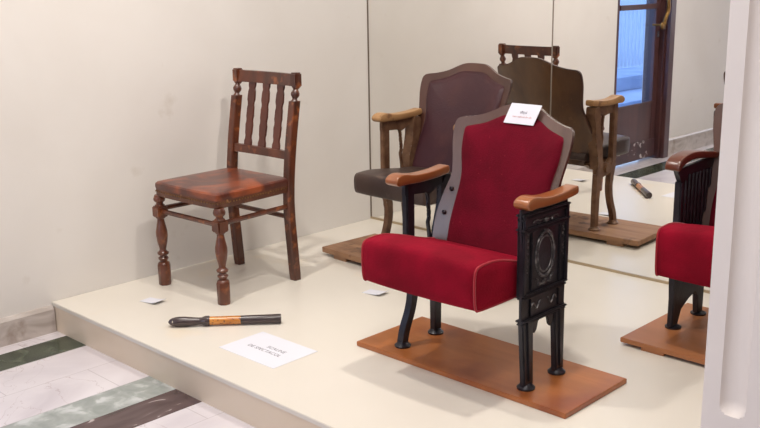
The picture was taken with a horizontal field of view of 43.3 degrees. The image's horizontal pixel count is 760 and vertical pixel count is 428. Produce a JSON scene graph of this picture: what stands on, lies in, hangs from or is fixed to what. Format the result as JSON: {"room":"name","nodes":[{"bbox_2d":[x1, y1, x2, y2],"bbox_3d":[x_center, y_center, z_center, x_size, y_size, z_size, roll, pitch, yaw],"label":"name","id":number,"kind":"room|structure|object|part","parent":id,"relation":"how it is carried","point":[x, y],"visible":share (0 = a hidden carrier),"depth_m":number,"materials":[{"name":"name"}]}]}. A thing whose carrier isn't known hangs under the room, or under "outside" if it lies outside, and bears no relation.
{"room":"museum exhibit room","nodes":[
{"label":"museum exhibit room","id":0,"kind":"room"},
{"bbox_2d":[0,331,254,427],"bbox_3d":[-0.703,1.522,0.209,7.250,0.100,9.160,12,19,43],"label":"floor","id":1,"kind":"structure","parent":0,"point":[52,380],"depth_m":3.52,"materials":[{"name":"stone"}]},
{"bbox_2d":[52,219,709,427],"bbox_3d":[0.662,0.569,3.534,3.900,0.132,1.975,12,19,43],"label":"platform","id":2,"kind":"object","parent":1,"relation":"on","point":[343,384],"visible":0.75,"depth_m":3.68,"materials":[{"name":"paint"}]},
{"bbox_2d":[141,297,164,302],"bbox_3d":[-0.982,0.372,4.137,0.104,0.014,0.060,9,17,35],"label":"label","id":3,"kind":"object","parent":2,"relation":"on","point":[150,299],"visible":1,"depth_m":4.14,"materials":[{"name":"white paper"}]},
{"bbox_2d":[168,314,280,326],"bbox_3d":[-0.622,0.426,3.836,0.450,0.040,0.040,-2,14,-3],"label":"truncheon","id":4,"kind":"object","parent":2,"relation":"on","point":[264,318],"visible":1,"depth_m":3.82,"materials":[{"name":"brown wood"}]},
{"bbox_2d":[152,68,301,305],"bbox_3d":[-0.672,-0.150,4.294,0.480,0.945,0.530,11,18,41],"label":"dining chair","id":5,"kind":"object","parent":2,"relation":"on","point":[230,187],"visible":1,"depth_m":4.29,"materials":[{"name":"brown wood"}]},
{"bbox_3d":[-0.985,0.117,4.327,0.054,0.420,0.054,11,18,41],"label":"leg","id":6,"kind":"part","parent":5,"relation":"part of","materials":[{"name":"brown wood"}]},
{"bbox_3d":[-0.699,-0.112,4.272,0.451,0.008,0.448,11,18,41],"label":"nail trim","id":7,"kind":"part","parent":5,"relation":"part of","materials":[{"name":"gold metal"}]},
{"bbox_3d":[-0.670,0.180,4.048,0.054,0.420,0.054,11,18,41],"label":"leg","id":8,"kind":"part","parent":5,"relation":"part of","materials":[{"name":"brown wood"}]},
{"bbox_3d":[-0.699,-0.139,4.265,0.448,0.034,0.445,11,18,41],"label":"seat","id":9,"kind":"part","parent":5,"relation":"part of","materials":[{"name":"leather"}]},
{"bbox_3d":[-0.699,-0.111,4.272,0.442,0.044,0.440,11,18,41],"label":"seat frame","id":10,"kind":"part","parent":5,"relation":"part of","materials":[{"name":"brown wood"}]},
{"bbox_3d":[-0.685,-0.219,4.576,0.042,0.945,0.109,11,18,41],"label":"post","id":11,"kind":"part","parent":5,"relation":"part of","materials":[{"name":"brown wood"}]},
{"bbox_3d":[-0.549,-0.291,4.409,0.380,0.036,0.031,11,18,41],"label":"rail","id":12,"kind":"part","parent":5,"relation":"part of","materials":[{"name":"brown wood"}]},
{"bbox_3d":[-0.518,-0.623,4.369,0.380,0.053,0.040,11,18,41],"label":"rail","id":13,"kind":"part","parent":5,"relation":"part of","materials":[{"name":"brown wood"}]},
{"bbox_3d":[-0.389,-0.160,4.314,0.042,0.945,0.109,11,18,41],"label":"post","id":14,"kind":"part","parent":5,"relation":"part of","materials":[{"name":"brown wood"}]},
{"bbox_2d":[219,332,317,368],"bbox_3d":[-0.420,0.506,3.580,0.314,0.002,0.216,12,19,42],"label":"paper sheet","id":15,"kind":"object","parent":2,"relation":"on","point":[266,349],"visible":1,"depth_m":3.57,"materials":[{"name":"white paper"}]},
{"bbox_2d":[322,234,376,262],"bbox_3d":[0.220,0.245,4.514,0.360,0.045,1.110,-13,18,-41],"label":"wooden board","id":16,"kind":"object","parent":2,"relation":"on","point":[349,250],"visible":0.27,"depth_m":4.75,"materials":[{"name":"brown wood"}]},
{"bbox_2d":[354,63,511,233],"bbox_3d":[0.249,-0.215,4.398,0.562,0.903,0.660,12,19,43],"label":"chair","id":17,"kind":"object","parent":16,"relation":"on","point":[467,89],"visible":0.5,"depth_m":4.52,"materials":[{"name":"brown wood"}]},
{"bbox_3d":[0.020,-0.119,4.533,0.028,0.647,0.090,12,19,43],"label":"leg","id":18,"kind":"part","parent":17,"relation":"part of","materials":[{"name":"brown wood"}]},
{"bbox_3d":[0.083,-0.468,4.520,0.058,0.044,0.293,12,19,43],"label":"armrest","id":19,"kind":"part","parent":17,"relation":"part of","materials":[{"name":"brown wood"}]},
{"bbox_3d":[0.095,-0.268,4.578,0.053,0.386,0.253,12,19,43],"label":"frame","id":20,"kind":"part","parent":17,"relation":"part of","materials":[{"name":"brown wood"}]},
{"bbox_3d":[0.185,-0.151,4.340,0.442,0.104,0.466,12,19,43],"label":"seat","id":21,"kind":"part","parent":17,"relation":"part of","materials":[{"name":"brown leather"}]},
{"bbox_3d":[0.366,-0.409,4.495,0.536,0.575,0.286,12,19,43],"label":"frame","id":22,"kind":"part","parent":17,"relation":"part of","materials":[{"name":"fabric"}]},
{"bbox_2d":[362,289,386,294],"bbox_3d":[-0.020,0.341,4.202,0.104,0.014,0.060,10,18,38],"label":"label","id":23,"kind":"object","parent":2,"relation":"on","point":[370,291],"visible":1,"depth_m":4.20,"materials":[{"name":"white paper"}]},
{"bbox_2d":[357,316,626,418],"bbox_3d":[0.372,0.525,3.415,0.925,0.018,0.371,12,19,43],"label":"wooden board","id":24,"kind":"object","parent":2,"relation":"on","point":[489,364],"visible":1,"depth_m":3.34,"materials":[{"name":"brown wood"}]},
{"bbox_2d":[361,104,578,391],"bbox_3d":[0.311,0.093,3.283,0.618,0.885,0.592,12,19,43],"label":"chair","id":25,"kind":"object","parent":24,"relation":"on","point":[499,233],"visible":1,"depth_m":3.22,"materials":[{"name":"red fabric"}]},
{"bbox_3d":[0.099,0.182,3.490,0.028,0.607,0.090,12,19,43],"label":"leg","id":26,"kind":"part","parent":25,"relation":"part of","materials":[{"name":"black metal"}]},
{"bbox_3d":[0.140,-0.141,3.459,0.058,0.044,0.290,12,19,43],"label":"armrest","id":27,"kind":"part","parent":25,"relation":"part of","materials":[{"name":"brown wood"}]},
{"bbox_3d":[0.174,0.034,3.535,0.048,0.346,0.253,12,19,43],"label":"frame","id":28,"kind":"part","parent":25,"relation":"part of","materials":[{"name":"black metal"}]},
{"bbox_3d":[0.210,0.261,3.625,0.061,0.401,0.064,12,19,43],"label":"leg","id":29,"kind":"part","parent":25,"relation":"part of","materials":[{"name":"black metal"}]},
{"bbox_3d":[0.263,0.151,3.245,0.509,0.164,0.451,12,19,43],"label":"seat","id":30,"kind":"part","parent":25,"relation":"part of","materials":[{"name":"red fabric"}]},
{"bbox_3d":[0.437,-0.088,3.364,0.522,0.575,0.234,12,19,43],"label":"frame","id":31,"kind":"part","parent":25,"relation":"part of","materials":[{"name":"red fabric"}]},
{"bbox_3d":[0.522,0.157,3.125,0.013,0.370,0.264,12,19,43],"label":"moulding","id":32,"kind":"part","parent":25,"relation":"part of","materials":[{"name":"black metal"}]},
{"bbox_2d":[504,103,541,125],"bbox_3d":[0.497,-0.348,3.339,0.150,0.070,0.021,12,19,43],"label":"label card","id":33,"kind":"object","parent":25,"relation":"on","point":[524,114],"visible":1,"depth_m":3.34,"materials":[{"name":"white paper"}]},
{"bbox_3d":[0.476,0.455,3.130,0.061,0.250,0.075,12,19,43],"label":"leg","id":34,"kind":"part","parent":25,"relation":"part of","materials":[{"name":"black metal"}]},
{"bbox_3d":[0.530,0.174,3.121,0.010,0.429,0.260,12,19,43],"label":"panel","id":35,"kind":"part","parent":25,"relation":"part of","materials":[{"name":"black metal"}]},
{"bbox_3d":[0.539,0.161,3.109,0.013,0.370,0.264,12,19,43],"label":"moulding","id":36,"kind":"part","parent":25,"relation":"part of","materials":[{"name":"black metal"}]},
{"bbox_3d":[0.539,-0.055,3.081,0.058,0.044,0.290,12,19,43],"label":"armrest","id":37,"kind":"part","parent":25,"relation":"part of","materials":[{"name":"brown wood"}]},
{"bbox_3d":[0.601,0.423,3.254,0.061,0.250,0.072,12,19,43],"label":"leg","id":38,"kind":"part","parent":25,"relation":"part of","materials":[{"name":"black metal"}]},
{"bbox_2d":[620,303,708,364],"bbox_3d":[1.365,0.488,3.479,0.800,0.030,0.528,12,19,43],"label":"wooden board","id":39,"kind":"object","parent":2,"relation":"on","point":[688,343],"visible":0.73,"depth_m":3.56,"materials":[{"name":"brown wood"}]},
{"bbox_2d":[655,103,722,329],"bbox_3d":[1.362,0.034,3.412,0.618,0.885,0.627,12,19,43],"label":"chair","id":40,"kind":"object","parent":39,"relation":"on","point":[684,245],"visible":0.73,"depth_m":3.52,"materials":[{"name":"red fabric"}]},
{"bbox_3d":[1.187,0.265,3.690,0.061,0.310,0.277,12,19,43],"label":"leg frame","id":41,"kind":"part","parent":40,"relation":"part of","materials":[{"name":"black metal"}]},
{"bbox_3d":[1.302,0.128,3.370,0.509,0.194,0.451,12,19,43],"label":"seat","id":42,"kind":"part","parent":40,"relation":"part of","materials":[{"name":"red fabric"}]},
{"bbox_3d":[1.170,-0.213,3.563,0.057,0.056,0.338,12,19,43],"label":"armrest","id":43,"kind":"part","parent":40,"relation":"part of","materials":[{"name":"brown wood"}]},
{"bbox_3d":[1.177,-0.036,3.611,0.028,0.332,0.300,12,19,43],"label":"panel","id":44,"kind":"part","parent":40,"relation":"part of","materials":[{"name":"black metal"}]},
{"bbox_3d":[1.468,-0.155,3.525,0.552,0.575,0.248,12,19,43],"label":"frame","id":45,"kind":"part","parent":40,"relation":"part of","materials":[{"name":"brown wood"}]},
{"bbox_2d":[0,0,370,317],"bbox_3d":[-3.241,-0.671,2.181,0.250,3.300,9.160,12,19,43],"label":"wall","id":46,"kind":"structure","parent":0,"point":[102,102],"depth_m":4.36,"materials":[{"name":"paint"}]},
{"bbox_2d":[0,305,56,347],"bbox_3d":[-1.646,0.513,3.939,0.020,0.118,0.655,12,19,43],"label":"baseboard","id":47,"kind":"structure","parent":46,"relation":"attached to","point":[20,327],"depth_m":4.07,"materials":[{"name":"stone"}]},
{"bbox_2d":[700,0,759,427],"bbox_3d":[0.808,-0.522,1.317,0.440,3.300,0.440,12,19,43],"label":"pillar","id":48,"kind":"object","parent":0,"point":[731,386],"visible":1,"depth_m":1.43,"materials":[{"name":"paint"}]},
{"bbox_3d":[2.496,-0.923,2.851,7.000,3.300,0.152,12,19,43],"label":"wall","id":49,"kind":"structure","parent":0,"visible":0},
{"bbox_2d":[367,0,371,216],"bbox_3d":[-0.069,-1.325,5.198,0.006,2.756,0.010,12,19,43],"label":"trim","id":50,"kind":"structure","parent":49,"relation":"attached to","point":[367,0],"depth_m":5.36,"materials":[{"name":"brown metal"}]},
{"bbox_2d":[368,0,552,228],"bbox_3d":[0.366,-1.232,4.788,1.204,2.756,0.007,12,19,43],"label":"mirror panel","id":51,"kind":"object","parent":49,"relation":"attached to","point":[409,40],"visible":0.4,"depth_m":4.91,"materials":[{"name":"silver mirror"}]},
{"bbox_2d":[370,216,709,293],"bbox_3d":[0.821,0.207,4.703,2.430,0.012,0.011,12,19,43],"label":"trim","id":52,"kind":"structure","parent":49,"relation":"attached to","point":[375,218],"depth_m":4.47,"materials":[{"name":"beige metal"}]},
{"bbox_2d":[550,0,553,115],"bbox_3d":[0.800,-1.138,4.377,0.006,2.756,0.008,12,19,43],"label":"trim","id":53,"kind":"structure","parent":49,"relation":"attached to","point":[553,0],"depth_m":4.47,"materials":[{"name":"beige metal"}]},
{"bbox_2d":[551,0,729,290],"bbox_3d":[1.236,-1.044,3.966,1.208,2.756,0.007,12,19,43],"label":"mirror panel","id":54,"kind":"object","parent":49,"relation":"attached to","point":[638,84],"visible":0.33,"depth_m":4.26,"materials":[{"name":"silver mirror"}]}
]}

